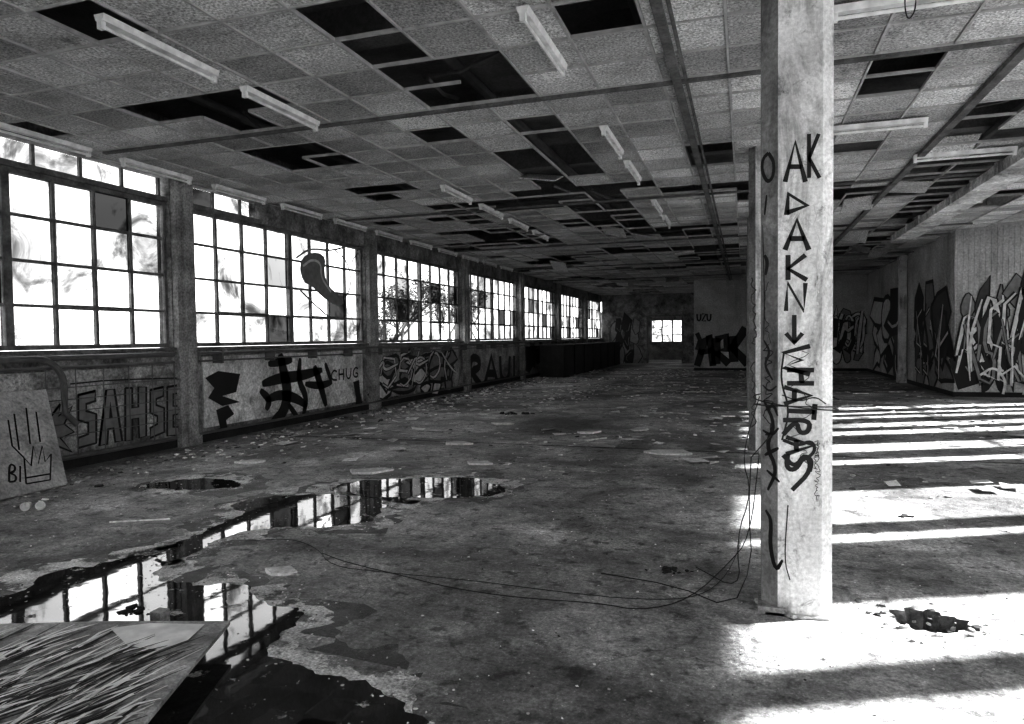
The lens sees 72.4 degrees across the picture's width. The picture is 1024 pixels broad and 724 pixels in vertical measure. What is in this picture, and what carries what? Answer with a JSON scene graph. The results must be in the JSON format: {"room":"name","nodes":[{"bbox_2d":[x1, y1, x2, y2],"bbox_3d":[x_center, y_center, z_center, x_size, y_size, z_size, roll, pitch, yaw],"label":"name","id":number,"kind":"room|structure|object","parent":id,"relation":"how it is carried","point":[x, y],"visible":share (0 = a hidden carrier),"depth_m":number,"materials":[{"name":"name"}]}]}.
{"room":"abandoned factory","nodes":[
{"label":"abandoned factory","id":0,"kind":"room"},
{"bbox_2d":[0,105,601,460],"bbox_3d":[-2.236,-1.528,19.666,0.250,4.950,48.000,0,2,18],"label":"wall","id":1,"kind":"structure","parent":0,"point":[269,215],"depth_m":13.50,"materials":[{"name":"concrete"}]},
{"bbox_2d":[0,165,168,350],"bbox_3d":[-6.082,-1.216,8.081,0.100,2.180,5.280,0,2,18],"label":"window","id":2,"kind":"structure","parent":1,"relation":"in","point":[110,210],"depth_m":9.30,"materials":[{"name":"glass"}]},
{"bbox_2d":[0,365,168,450],"bbox_3d":[-5.820,0.630,8.444,0.024,1.000,4.300,0,2,18],"label":"panel","id":3,"kind":"object","parent":1,"relation":"attached to","point":[15,382],"visible":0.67,"depth_m":9.24,"materials":[{"name":"paint"}]},
{"bbox_2d":[52,377,177,452],"bbox_3d":[-5.409,0.744,9.620,0.004,1.021,2.228,0,2,18],"label":"graffiti","id":4,"kind":"object","parent":3,"relation":"attached to","point":[89,439],"visible":0.84,"depth_m":9.65,"materials":[{"name":"paint"}]},
{"bbox_2d":[0,137,259,222],"bbox_3d":[-6.618,-2.417,6.393,0.150,0.350,13.370,0,2,18],"label":"transom window","id":5,"kind":"structure","parent":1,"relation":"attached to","point":[35,158],"depth_m":9.21,"materials":[{"name":"glass"}]},
{"bbox_2d":[169,177,202,447],"bbox_3d":[-4.990,-0.745,10.730,0.159,4.070,0.420,0,2,18],"label":"pilaster","id":6,"kind":"object","parent":1,"relation":"attached to","point":[181,193],"visible":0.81,"depth_m":10.64,"materials":[{"name":"concrete"}]},
{"bbox_2d":[193,209,363,346],"bbox_3d":[-4.289,-1.424,13.476,0.100,2.180,5.300,0,2,18],"label":"window","id":7,"kind":"structure","parent":1,"relation":"in","point":[279,329],"depth_m":13.16,"materials":[{"name":"glass"}]},
{"bbox_2d":[296,246,360,318],"bbox_3d":[-3.802,-1.706,14.749,0.002,1.596,2.455,0,2,18],"label":"graffiti","id":8,"kind":"object","parent":7,"relation":"attached to","point":[312,266],"visible":1,"depth_m":14.30,"materials":[{"name":"paint"}]},
{"bbox_2d":[201,350,362,427],"bbox_3d":[-4.150,0.396,13.469,0.024,1.140,4.900,0,2,18],"label":"panel","id":9,"kind":"object","parent":1,"relation":"attached to","point":[251,405],"visible":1,"depth_m":12.58,"materials":[{"name":"paint"}]},
{"bbox_2d":[206,353,361,428],"bbox_3d":[-4.131,0.500,13.471,0.001,1.363,4.857,0,2,18],"label":"graffiti","id":10,"kind":"object","parent":9,"relation":"attached to","point":[224,383],"visible":0.98,"depth_m":13.04,"materials":[{"name":"paint"}]},
{"bbox_2d":[63,373,539,469],"bbox_3d":[-2.070,0.875,19.703,0.040,0.140,48.000,0,2,18],"label":"baseboard","id":11,"kind":"structure","parent":1,"relation":"attached to","point":[84,461],"depth_m":12.15,"materials":[{"name":"concrete"}]},
{"bbox_2d":[0,338,602,354],"bbox_3d":[-2.078,-0.546,19.651,0.060,0.045,48.000,0,2,18],"label":"trim","id":12,"kind":"structure","parent":1,"relation":"attached to","point":[357,344],"depth_m":11.26,"materials":[{"name":"paint"}]},
{"bbox_2d":[365,231,381,409],"bbox_3d":[-3.193,-0.954,16.136,0.159,4.070,0.420,0,2,18],"label":"pilaster","id":13,"kind":"object","parent":1,"relation":"attached to","point":[371,270],"visible":0.93,"depth_m":16.02,"materials":[{"name":"concrete"}]},
{"bbox_2d":[377,251,459,342],"bbox_3d":[-2.492,-1.633,18.882,0.100,2.180,5.300,0,2,18],"label":"window","id":14,"kind":"structure","parent":1,"relation":"in","point":[406,310],"depth_m":18.81,"materials":[{"name":"glass"}]},
{"bbox_2d":[379,346,458,396],"bbox_3d":[-2.369,0.199,18.827,0.024,1.160,4.800,0,2,18],"label":"panel","id":15,"kind":"object","parent":1,"relation":"attached to","point":[455,378],"visible":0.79,"depth_m":18.72,"materials":[{"name":"paint"}]},
{"bbox_2d":[367,347,457,399],"bbox_3d":[-2.455,0.326,18.459,0.026,1.396,5.324,0,2,19],"label":"graffiti","id":16,"kind":"object","parent":15,"relation":"attached to","point":[412,372],"visible":0.98,"depth_m":18.30,"materials":[{"name":"paint"}]},
{"bbox_2d":[461,257,471,390],"bbox_3d":[-1.396,-1.163,21.541,0.159,4.070,0.420,0,2,18],"label":"pilaster","id":17,"kind":"object","parent":1,"relation":"attached to","point":[465,283],"visible":0.86,"depth_m":21.42,"materials":[{"name":"concrete"}]},
{"bbox_2d":[469,272,516,340],"bbox_3d":[-0.695,-1.842,24.287,0.100,2.180,5.300,0,2,18],"label":"window","id":18,"kind":"structure","parent":1,"relation":"in","point":[485,300],"depth_m":24.22,"materials":[{"name":"glass"}]},
{"bbox_2d":[470,344,516,382],"bbox_3d":[-0.572,-0.010,24.233,0.024,1.160,4.800,0,2,18],"label":"panel","id":19,"kind":"object","parent":1,"relation":"attached to","point":[484,354],"visible":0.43,"depth_m":24.25,"materials":[{"name":"paint"}]},
{"bbox_2d":[471,340,563,383],"bbox_3d":[0.610,-0.049,27.712,0.014,1.688,12.463,0,2,18],"label":"graffiti","id":20,"kind":"object","parent":19,"relation":"attached to","point":[532,355],"visible":0.44,"depth_m":24.89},
{"bbox_2d":[518,273,525,378],"bbox_3d":[0.401,-1.372,26.946,0.159,4.070,0.420,0,2,18],"label":"pilaster","id":21,"kind":"object","parent":1,"relation":"attached to","point":[521,279],"visible":1,"depth_m":26.82,"materials":[{"name":"concrete"}]},
{"bbox_2d":[525,285,554,339],"bbox_3d":[1.102,-2.051,29.692,0.100,2.180,5.300,0,2,18],"label":"window","id":22,"kind":"structure","parent":1,"relation":"in","point":[533,305],"depth_m":29.65,"materials":[{"name":"glass"}]},
{"bbox_2d":[556,283,561,343],"bbox_3d":[2.197,-1.581,32.352,0.159,4.070,0.420,0,2,18],"label":"pilaster","id":23,"kind":"object","parent":1,"relation":"attached to","point":[558,286],"visible":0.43,"depth_m":32.20,"materials":[{"name":"concrete"}]},
{"bbox_2d":[561,293,582,338],"bbox_3d":[2.898,-2.260,35.098,0.100,2.180,5.300,0,2,18],"label":"window","id":24,"kind":"structure","parent":1,"relation":"in","point":[568,327],"depth_m":35.64,"materials":[{"name":"glass"}]},
{"bbox_2d":[584,291,587,342],"bbox_3d":[3.994,-1.790,37.757,0.159,4.070,0.420,0,2,18],"label":"pilaster","id":25,"kind":"object","parent":1,"relation":"attached to","point":[585,292],"visible":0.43,"depth_m":37.61,"materials":[{"name":"concrete"}]},
{"bbox_2d":[588,299,600,337],"bbox_3d":[4.596,-2.457,40.204,0.100,2.180,4.670,0,2,18],"label":"window","id":26,"kind":"structure","parent":1,"relation":"in","point":[598,308],"depth_m":40.78,"materials":[{"name":"glass"}]},
{"bbox_2d":[0,360,1023,723],"bbox_3d":[7.098,0.876,20.715,17.400,0.155,56.300,0,2,18],"label":"floor","id":27,"kind":"structure","parent":0,"point":[869,669],"depth_m":5.25,"materials":[{"name":"concrete"}]},
{"bbox_2d":[0,389,67,499],"bbox_3d":[-5.524,0.887,7.196,0.706,1.056,2.101,0,2,18],"label":"leaning board","id":28,"kind":"object","parent":27,"relation":"on","point":[31,461],"visible":1,"depth_m":7.72,"materials":[{"name":"laminate"}]},
{"bbox_2d":[0,607,229,723],"bbox_3d":[-1.919,1.441,3.142,1.343,0.150,1.977,-2,2,-36],"label":"panel","id":29,"kind":"object","parent":27,"relation":"on","point":[92,672],"visible":1,"depth_m":3.18,"materials":[{"name":"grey wood"}]},
{"bbox_2d":[117,603,149,615],"bbox_3d":[-2.258,1.478,4.173,0.358,0.029,0.154,0,2,18],"label":"clump","id":30,"kind":"object","parent":27,"relation":"on","point":[128,609],"visible":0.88,"depth_m":4.15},
{"bbox_2d":[146,478,241,489],"bbox_3d":[-3.531,1.369,7.841,1.123,0.001,0.640,0,2,18],"label":"puddle","id":31,"kind":"object","parent":27,"relation":"on","point":[205,483],"visible":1,"depth_m":7.83,"materials":[{"name":"black liquid"}]},
{"bbox_2d":[140,473,252,494],"bbox_3d":[-3.556,1.370,7.888,1.337,0.001,1.249,0,2,18],"label":"silt patch","id":32,"kind":"object","parent":27,"relation":"on","point":[179,477],"visible":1,"depth_m":8.09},
{"bbox_2d":[132,471,273,497],"bbox_3d":[-3.377,1.367,7.924,1.618,0.001,1.256,0,2,18],"label":"wet patch","id":33,"kind":"object","parent":27,"relation":"on","point":[256,484],"visible":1,"depth_m":7.64,"materials":[{"name":"liquid"}]},
{"bbox_2d":[0,555,428,723],"bbox_3d":[-1.829,1.489,3.767,3.356,0.001,2.302,0,2,18],"label":"puddle","id":34,"kind":"object","parent":27,"relation":"on","point":[316,699],"visible":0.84,"depth_m":3.64,"materials":[{"name":"black liquid"}]},
{"bbox_2d":[0,543,434,723],"bbox_3d":[-1.965,1.495,3.704,3.748,0.001,3.113,0,2,18],"label":"puddle edge","id":35,"kind":"object","parent":27,"relation":"on","point":[26,577],"visible":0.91,"depth_m":4.01,"materials":[{"name":"concrete"}]},
{"bbox_2d":[0,546,465,707],"bbox_3d":[-1.910,1.495,3.704,3.832,0.001,2.930,0,2,18],"label":"wet patch","id":36,"kind":"object","parent":27,"relation":"on","point":[347,609],"visible":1,"depth_m":4.06,"materials":[{"name":"concrete"}]},
{"bbox_2d":[234,459,265,463],"bbox_3d":[-3.442,1.309,9.197,0.348,0.030,0.223,0,2,18],"label":"tile","id":37,"kind":"structure","parent":27,"relation":"on","point":[253,461],"depth_m":9.15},
{"bbox_2d":[108,492,426,564],"bbox_3d":[-2.036,1.412,6.135,2.002,0.001,2.742,0,2,18],"label":"silt patch","id":38,"kind":"object","parent":27,"relation":"on","point":[386,523],"visible":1,"depth_m":5.94,"materials":[{"name":"soil"}]},
{"bbox_2d":[153,494,388,560],"bbox_3d":[-2.101,1.410,6.156,1.652,0.001,2.289,0,2,18],"label":"puddle","id":39,"kind":"object","parent":27,"relation":"on","point":[310,510],"visible":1,"depth_m":6.39,"materials":[{"name":"black liquid"}]},
{"bbox_2d":[135,492,415,565],"bbox_3d":[-2.041,1.413,6.137,2.140,0.001,2.652,0,2,18],"label":"wet patch","id":40,"kind":"object","parent":27,"relation":"on","point":[190,526],"visible":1,"depth_m":5.93,"materials":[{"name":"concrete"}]},
{"bbox_2d":[265,565,296,575],"bbox_3d":[-1.592,1.436,4.817,0.160,0.035,0.191,-2,3,-39],"label":"tile","id":41,"kind":"structure","parent":27,"relation":"on","point":[281,570],"depth_m":4.79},
{"bbox_2d":[350,467,393,473],"bbox_3d":[-1.675,1.314,8.438,0.514,0.029,0.279,-1,2,-18],"label":"tile","id":42,"kind":"structure","parent":27,"relation":"on","point":[381,469],"depth_m":8.42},
{"bbox_2d":[296,472,523,504],"bbox_3d":[-1.034,1.347,7.699,2.414,0.001,1.783,0,2,18],"label":"wet patch","id":43,"kind":"object","parent":27,"relation":"on","point":[303,488],"visible":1,"depth_m":7.36,"materials":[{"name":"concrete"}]},
{"bbox_2d":[306,474,523,503],"bbox_3d":[-1.033,1.349,7.609,2.295,0.001,1.592,0,2,18],"label":"silt patch","id":44,"kind":"object","parent":27,"relation":"on","point":[514,484],"visible":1,"depth_m":7.63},
{"bbox_2d":[331,477,504,497],"bbox_3d":[-0.967,1.347,7.569,1.892,0.001,1.179,0,2,18],"label":"puddle","id":45,"kind":"object","parent":27,"relation":"on","point":[479,487],"visible":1,"depth_m":7.50,"materials":[{"name":"black liquid"}]},
{"bbox_2d":[248,539,741,599],"bbox_3d":[-0.199,1.427,4.919,3.925,0.004,1.252,-1,2,3],"label":"cable","id":46,"kind":"object","parent":27,"relation":"on","point":[263,539],"visible":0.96,"depth_m":4.58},
{"bbox_2d":[109,376,912,575],"bbox_3d":[4.266,1.002,15.543,10.578,0.020,24.144,0,2,18],"label":"scattered laths","id":47,"kind":"object","parent":27,"relation":"on","point":[899,391],"visible":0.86,"depth_m":14.83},
{"bbox_2d":[0,369,1023,723],"bbox_3d":[4.729,0.931,17.278,14.003,0.077,32.442,0,2,18],"label":"debris","id":48,"kind":"object","parent":27,"relation":"on","point":[484,390],"visible":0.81,"depth_m":10.84,"materials":[{"name":"concrete"}]},
{"bbox_2d":[322,455,759,608],"bbox_3d":[-0.001,0.990,4.597,3.027,0.898,0.790,0,2,9],"label":"cable","id":49,"kind":"object","parent":27,"relation":"on","point":[759,455],"visible":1,"depth_m":4.31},
{"bbox_2d":[539,344,574,376],"bbox_3d":[1.868,-0.061,28.745,1.050,1.290,1.800,0,2,18],"label":"cabinet","id":50,"kind":"object","parent":27,"relation":"on","point":[555,360],"visible":0.98,"depth_m":27.97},
{"bbox_2d":[553,344,584,374],"bbox_3d":[2.467,-0.131,30.547,1.050,1.290,1.800,0,2,18],"label":"cabinet","id":51,"kind":"object","parent":27,"relation":"on","point":[578,348],"visible":0.38,"depth_m":30.18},
{"bbox_2d":[573,343,600,369],"bbox_3d":[3.665,-0.270,34.150,1.050,1.290,1.800,0,2,18],"label":"cabinet","id":52,"kind":"object","parent":27,"relation":"on","point":[596,346],"visible":0.38,"depth_m":33.85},
{"bbox_2d":[593,342,614,366],"bbox_3d":[4.863,-0.409,37.754,1.050,1.290,1.800,0,2,18],"label":"cabinet","id":53,"kind":"object","parent":27,"relation":"on","point":[610,344],"visible":0.34,"depth_m":37.48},
{"bbox_2d":[248,371,1023,491],"bbox_3d":[4.950,0.842,19.526,12.181,0.035,24.190,0,2,18],"label":"paper scraps","id":54,"kind":"object","parent":27,"relation":"on","point":[700,459],"visible":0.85,"depth_m":11.62,"materials":[{"name":"paper"}]},
{"bbox_2d":[256,377,1023,463],"bbox_3d":[4.228,1.130,12.083,16.800,0.003,28.536,0,2,18],"label":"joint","id":55,"kind":"object","parent":27,"relation":"on","point":[565,377],"visible":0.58,"depth_m":11.30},
{"bbox_2d":[644,449,691,454],"bbox_3d":[2.131,1.229,9.556,0.647,0.029,0.366,0,2,18],"label":"tile","id":56,"kind":"structure","parent":27,"relation":"on","point":[651,451],"depth_m":9.52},
{"bbox_2d":[645,566,693,573],"bbox_3d":[1.069,1.417,4.769,0.325,0.021,0.148,0,2,18],"label":"clump","id":57,"kind":"object","parent":27,"relation":"on","point":[665,569],"visible":1,"depth_m":4.75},
{"bbox_2d":[601,393,838,602],"bbox_3d":[1.209,0.814,4.274,1.439,1.238,0.480,0,2,18],"label":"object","id":58,"kind":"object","parent":27,"relation":"on","point":[777,405],"depth_m":4.00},
{"bbox_2d":[696,396,759,583],"bbox_3d":[1.338,0.803,4.395,0.087,1.243,0.806,-1,2,-6],"label":"cable","id":59,"kind":"object","parent":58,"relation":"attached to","point":[759,396],"visible":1,"depth_m":4.07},
{"bbox_2d":[746,261,746,378],"bbox_3d":[8.790,-1.667,25.720,0.443,4.559,0.440,0,2,18],"label":"concrete column","id":60,"kind":"structure","parent":27,"relation":"on","point":[746,261],"depth_m":25.66,"materials":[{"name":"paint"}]},
{"bbox_2d":[745,195,748,409],"bbox_3d":[5.195,-1.250,14.894,0.452,4.559,0.445,0,2,18],"label":"concrete column","id":61,"kind":"structure","parent":27,"relation":"on","point":[747,407],"depth_m":14.84,"materials":[{"name":"paint"}]},
{"bbox_2d":[746,146,760,453],"bbox_3d":[3.407,-1.042,9.500,0.481,4.558,0.452,0,2,18],"label":"concrete column","id":62,"kind":"structure","parent":27,"relation":"on","point":[754,152],"depth_m":9.37,"materials":[{"name":"paint"}]},
{"bbox_2d":[750,278,756,426],"bbox_3d":[3.237,-0.124,9.379,0.084,2.013,0.001,0,2,18],"label":"graffiti","id":63,"kind":"object","parent":62,"relation":"attached to","point":[751,278],"visible":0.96,"depth_m":9.37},
{"bbox_2d":[754,0,835,620],"bbox_3d":[1.648,-0.831,4.071,0.456,4.560,0.479,0,2,18],"label":"concrete column","id":64,"kind":"structure","parent":27,"relation":"on","point":[797,36],"depth_m":3.92,"materials":[{"name":"paint"}]},
{"bbox_2d":[761,134,825,579],"bbox_3d":[1.586,-0.010,3.953,0.343,2.498,0.119,0,2,18],"label":"graffiti","id":65,"kind":"object","parent":64,"relation":"on","point":[794,339],"depth_m":3.92,"materials":[{"name":"paint"}]},
{"bbox_2d":[896,255,907,382],"bbox_3d":[12.540,-1.372,22.510,0.240,4.080,0.360,0,2,18],"label":"post","id":66,"kind":"object","parent":27,"relation":"on","point":[901,376],"visible":0.98,"depth_m":22.38,"materials":[{"name":"paint"}]},
{"bbox_2d":[854,598,1023,643],"bbox_3d":[2.360,1.487,3.942,0.650,0.148,0.623,-1,2,-7],"label":"rubble","id":67,"kind":"object","parent":27,"relation":"on","point":[973,628],"visible":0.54,"depth_m":3.80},
{"bbox_2d":[0,0,1023,294],"bbox_3d":[5.862,-3.147,17.101,16.713,0.479,48.333,0,2,18],"label":"ceiling","id":68,"kind":"structure","parent":0,"point":[278,30],"depth_m":7.42,"materials":[{"name":"tile"}]},
{"bbox_2d":[0,122,92,156],"bbox_3d":[-5.540,-2.626,8.289,0.100,0.110,1.220,0,2,18],"label":"fluorescent light fixture","id":69,"kind":"object","parent":68,"relation":"attached to","point":[8,127],"visible":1,"depth_m":8.27,"materials":[{"name":"white metal"}]},
{"bbox_2d":[119,157,192,184],"bbox_3d":[-5.004,-2.688,9.901,0.100,0.110,1.220,0,2,18],"label":"fluorescent light fixture","id":70,"kind":"object","parent":68,"relation":"attached to","point":[124,161],"visible":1,"depth_m":9.82,"materials":[{"name":"white metal"}]},
{"bbox_2d":[94,13,219,83],"bbox_3d":[-2.910,-2.583,5.834,0.100,0.110,1.220,0,2,18],"label":"fluorescent light fixture","id":71,"kind":"object","parent":68,"relation":"attached to","point":[104,21],"visible":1,"depth_m":5.72,"materials":[{"name":"white metal"}]},
{"bbox_2d":[211,184,266,204],"bbox_3d":[-4.468,-2.750,11.513,0.100,0.110,1.220,0,2,18],"label":"fluorescent light fixture","id":72,"kind":"object","parent":68,"relation":"attached to","point":[215,187],"visible":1,"depth_m":11.44,"materials":[{"name":"white metal"}]},
{"bbox_2d":[239,85,319,131],"bbox_3d":[-2.405,-2.641,7.351,0.100,0.110,1.220,0,2,18],"label":"fluorescent light fixture","id":73,"kind":"object","parent":68,"relation":"attached to","point":[249,92],"visible":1,"depth_m":7.24,"materials":[{"name":"white metal"}]},
{"bbox_2d":[279,203,322,219],"bbox_3d":[-3.932,-2.812,13.125,0.100,0.110,1.220,0,2,18],"label":"fluorescent light fixture","id":74,"kind":"object","parent":68,"relation":"attached to","point":[319,215],"visible":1,"depth_m":13.05,"materials":[{"name":"grey metal"}]},
{"bbox_2d":[332,218,366,231],"bbox_3d":[-3.396,-2.875,14.737,0.100,0.110,1.220,0,2,18],"label":"fluorescent light fixture","id":75,"kind":"object","parent":68,"relation":"attached to","point":[336,220],"visible":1,"depth_m":14.64,"materials":[{"name":"grey metal"}]},
{"bbox_2d":[375,230,402,241],"bbox_3d":[-2.861,-2.937,16.349,0.100,0.110,1.220,0,2,18],"label":"fluorescent light fixture","id":76,"kind":"object","parent":68,"relation":"attached to","point":[383,233],"visible":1,"depth_m":16.26,"materials":[{"name":"grey metal"}]},
{"bbox_2d":[409,240,432,249],"bbox_3d":[-2.325,-2.999,17.961,0.100,0.110,1.220,0,2,18],"label":"fluorescent light fixture","id":77,"kind":"object","parent":68,"relation":"attached to","point":[410,241],"visible":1,"depth_m":17.88,"materials":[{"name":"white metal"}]},
{"bbox_2d":[440,184,472,204],"bbox_3d":[-0.924,-2.814,11.809,0.100,0.110,1.220,0,2,18],"label":"fluorescent light fixture","id":78,"kind":"object","parent":68,"relation":"attached to","point":[444,188],"visible":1,"depth_m":11.70,"materials":[{"name":"white metal"}]},
{"bbox_2d":[478,203,503,219],"bbox_3d":[-0.388,-2.876,13.421,0.100,0.110,1.220,0,2,18],"label":"fluorescent light fixture","id":79,"kind":"object","parent":68,"relation":"attached to","point":[482,206],"visible":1,"depth_m":13.30,"materials":[{"name":"white metal"}]},
{"bbox_2d":[0,0,1023,295],"bbox_3d":[5.885,-3.158,17.093,16.811,0.034,48.382,0,2,18],"label":"grid","id":80,"kind":"object","parent":68,"relation":"attached to","point":[338,41],"depth_m":8.48,"materials":[{"name":"metal"}]},
{"bbox_2d":[508,218,528,231],"bbox_3d":[0.148,-2.938,15.033,0.100,0.110,1.220,0,2,18],"label":"fluorescent light fixture","id":81,"kind":"object","parent":68,"relation":"attached to","point":[511,220],"visible":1,"depth_m":14.97,"materials":[{"name":"white metal"}]},
{"bbox_2d":[516,4,567,77],"bbox_3d":[0.268,-2.620,5.789,0.100,0.110,1.220,0,2,18],"label":"fluorescent light fixture","id":82,"kind":"object","parent":68,"relation":"attached to","point":[527,16],"visible":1,"depth_m":5.64,"materials":[{"name":"white metal"}]},
{"bbox_2d":[102,36,1023,281],"bbox_3d":[4.372,-3.139,17.913,12.800,0.030,22.900,0,2,18],"label":"ceiling beam","id":83,"kind":"structure","parent":68,"relation":"attached to","point":[1015,39],"depth_m":8.10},
{"bbox_2d":[599,125,623,159],"bbox_3d":[1.258,-2.735,8.766,0.100,0.110,1.220,0,2,18],"label":"fluorescent light fixture","id":84,"kind":"object","parent":68,"relation":"attached to","point":[606,132],"visible":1,"depth_m":8.63,"materials":[{"name":"white metal"}]},
{"bbox_2d":[623,160,641,185],"bbox_3d":[1.794,-2.797,10.379,0.100,0.110,1.220,0,2,18],"label":"fluorescent light fixture","id":85,"kind":"object","parent":68,"relation":"attached to","point":[628,164],"visible":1,"depth_m":10.22,"materials":[{"name":"white metal"}]},
{"bbox_2d":[650,199,662,215],"bbox_3d":[2.739,-2.907,13.223,0.100,0.110,1.220,0,2,18],"label":"fluorescent light fixture","id":86,"kind":"object","parent":68,"relation":"attached to","point":[654,202],"visible":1,"depth_m":13.05,"materials":[{"name":"white metal"}]},
{"bbox_2d":[649,0,731,280],"bbox_3d":[3.650,-2.951,12.856,0.140,0.040,38.900,0,2,18],"label":"trim","id":87,"kind":"structure","parent":68,"relation":"attached to","point":[657,8],"depth_m":7.13,"materials":[{"name":"metal"}]},
{"bbox_2d":[834,117,928,135],"bbox_3d":[4.205,-2.753,8.250,1.220,0.110,0.100,0,2,18],"label":"fluorescent light fixture","id":88,"kind":"object","parent":68,"relation":"attached to","point":[922,120],"visible":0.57,"depth_m":8.18,"materials":[{"name":"white metal"}]},
{"bbox_2d":[834,0,981,23],"bbox_3d":[3.007,-2.630,5.120,1.220,0.110,0.100,0,2,18],"label":"fluorescent light fixture","id":89,"kind":"object","parent":68,"relation":"attached to","point":[866,5],"visible":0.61,"depth_m":5.19,"materials":[{"name":"white metal"}]},
{"bbox_2d":[833,42,1023,246],"bbox_3d":[6.407,-2.948,11.940,0.090,0.050,38.900,0,2,18],"label":"trim","id":90,"kind":"structure","parent":68,"relation":"attached to","point":[1017,56],"depth_m":8.03,"materials":[{"name":"metal"}]},
{"bbox_2d":[891,146,1023,241],"bbox_3d":[7.903,-2.887,11.972,0.510,0.190,11.900,0,2,18],"label":"beam","id":91,"kind":"structure","parent":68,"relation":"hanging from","point":[1004,173],"depth_m":11.96,"materials":[{"name":"paint"}]},
{"bbox_2d":[913,146,1017,163],"bbox_3d":[6.165,-2.822,9.547,1.220,0.110,0.100,0,2,18],"label":"fluorescent light fixture","id":92,"kind":"object","parent":68,"relation":"attached to","point":[1013,149],"visible":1,"depth_m":9.51,"materials":[{"name":"white metal"}]},
{"bbox_2d":[36,0,1023,279],"bbox_3d":[5.824,-3.957,16.892,17.400,0.600,48.600,0,2,18],"label":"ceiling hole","id":93,"kind":"structure","parent":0,"point":[340,18],"depth_m":10.26,"materials":[{"name":"concrete"}]},
{"bbox_2d":[185,0,1023,269],"bbox_3d":[2.484,-3.240,13.285,11.410,0.424,38.400,0,2,18],"label":"pipes","id":94,"kind":"object","parent":93,"relation":"hanging from","point":[458,67],"visible":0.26,"depth_m":9.94,"materials":[{"name":"metal"}]},
{"bbox_2d":[602,278,693,362],"bbox_3d":[8.334,-2.414,41.558,6.000,4.950,0.250,0,2,18],"label":"wall","id":95,"kind":"structure","parent":0,"point":[639,306],"depth_m":41.55,"materials":[{"name":"concrete"}]},
{"bbox_2d":[609,312,642,362],"bbox_3d":[6.813,-1.266,41.952,2.044,3.472,0.011,0,2,19],"label":"graffiti","id":96,"kind":"object","parent":95,"relation":"attached to","point":[634,355],"visible":0.78,"depth_m":41.91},
{"bbox_2d":[646,315,682,362],"bbox_3d":[8.988,-1.350,41.226,2.110,2.830,0.035,0,2,18],"label":"door frame","id":97,"kind":"structure","parent":95,"relation":"in","point":[648,315],"depth_m":41.34,"materials":[{"name":"paint"}]},
{"bbox_2d":[601,266,867,367],"bbox_3d":[11.149,-2.361,39.010,13.350,4.950,15.212,0,2,18],"label":"wall","id":98,"kind":"structure","parent":0,"point":[725,300],"depth_m":31.49,"materials":[{"name":"concrete"}]},
{"bbox_2d":[651,319,681,342],"bbox_3d":[10.793,-2.084,47.054,2.800,1.550,0.100,0,2,18],"label":"window","id":99,"kind":"structure","parent":98,"relation":"in","point":[652,325],"depth_m":47.25,"materials":[{"name":"glass"}]},
{"bbox_2d":[694,313,745,366],"bbox_3d":[9.487,-0.996,31.588,2.501,2.445,0.001,0,2,18],"label":"graffiti","id":100,"kind":"object","parent":98,"relation":"attached to","point":[731,344],"visible":0.99,"depth_m":31.64,"materials":[{"name":"paint"}]},
{"bbox_2d":[833,305,866,364],"bbox_3d":[14.439,-1.167,29.923,1.638,2.575,0.019,0,2,19],"label":"graffiti","id":101,"kind":"object","parent":98,"relation":"attached to","point":[855,334],"visible":0.93,"depth_m":29.94,"materials":[{"name":"paint"}]},
{"bbox_2d":[694,368,1023,397],"bbox_3d":[12.895,0.538,24.449,6.279,0.120,16.557,-1,2,-10],"label":"baseboard","id":102,"kind":"structure","parent":98,"relation":"attached to","point":[936,389],"depth_m":19.33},
{"bbox_2d":[867,192,1023,392],"bbox_3d":[14.764,-1.850,22.959,3.662,4.950,13.012,0,2,18],"label":"wall","id":103,"kind":"structure","parent":0,"point":[963,260],"depth_m":17.36,"materials":[{"name":"concrete"}]},
{"bbox_2d":[870,279,955,386],"bbox_3d":[12.889,-0.765,23.176,0.024,3.539,12.610,0,2,18],"label":"graffiti","id":104,"kind":"object","parent":103,"relation":"attached to","point":[933,322],"visible":0.93,"depth_m":20.39,"materials":[{"name":"paint"}]},
{"bbox_2d":[949,272,1023,394],"bbox_3d":[12.505,-0.674,16.848,3.455,3.436,0.077,0,2,18],"label":"graffiti","id":105,"kind":"object","parent":103,"relation":"attached to","point":[973,367],"visible":1,"depth_m":17.11,"materials":[{"name":"paint"}]},
{"label":"outside","id":106,"kind":"structure","parent":0,"visible":0},
{"label":"ground","id":107,"kind":"structure","parent":106,"visible":0},
{"bbox_2d":[0,325,411,350],"bbox_3d":[-139.850,-7.733,213.328,60.000,9.330,477.000,0,2,18],"label":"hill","id":108,"kind":"structure","parent":107,"relation":"on","point":[77,334],"depth_m":242.81,"materials":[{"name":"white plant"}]},
{"bbox_2d":[378,264,442,342],"bbox_3d":[-7.548,-3.325,50.812,5.003,7.736,4.478,0,2,11],"label":"bare tree","id":109,"kind":"object","parent":107,"relation":"on","point":[388,294],"visible":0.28,"depth_m":50.67,"materials":[{"name":"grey plant"}]},
{"bbox_2d":[378,275,447,342],"bbox_3d":[-6.124,-1.982,39.756,5.962,5.787,4.064,0,2,25],"label":"bare tree","id":110,"kind":"object","parent":107,"relation":"on","point":[413,283],"visible":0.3,"depth_m":39.63,"materials":[{"name":"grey plant"}]},
{"bbox_2d":[425,284,476,338],"bbox_3d":[-4.815,-3.730,65.451,7.042,7.480,5.587,0,2,18],"label":"bare tree","id":111,"kind":"object","parent":107,"relation":"on","point":[474,293],"visible":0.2,"depth_m":65.41,"materials":[{"name":"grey plant"}]},
{"bbox_2d":[472,300,483,338],"bbox_3d":[-5.068,-4.515,82.203,3.697,7.898,5.614,-2,2,-37],"label":"bare tree","id":112,"kind":"object","parent":107,"relation":"on","point":[480,311],"visible":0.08,"depth_m":82.10,"materials":[{"name":"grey plant"}]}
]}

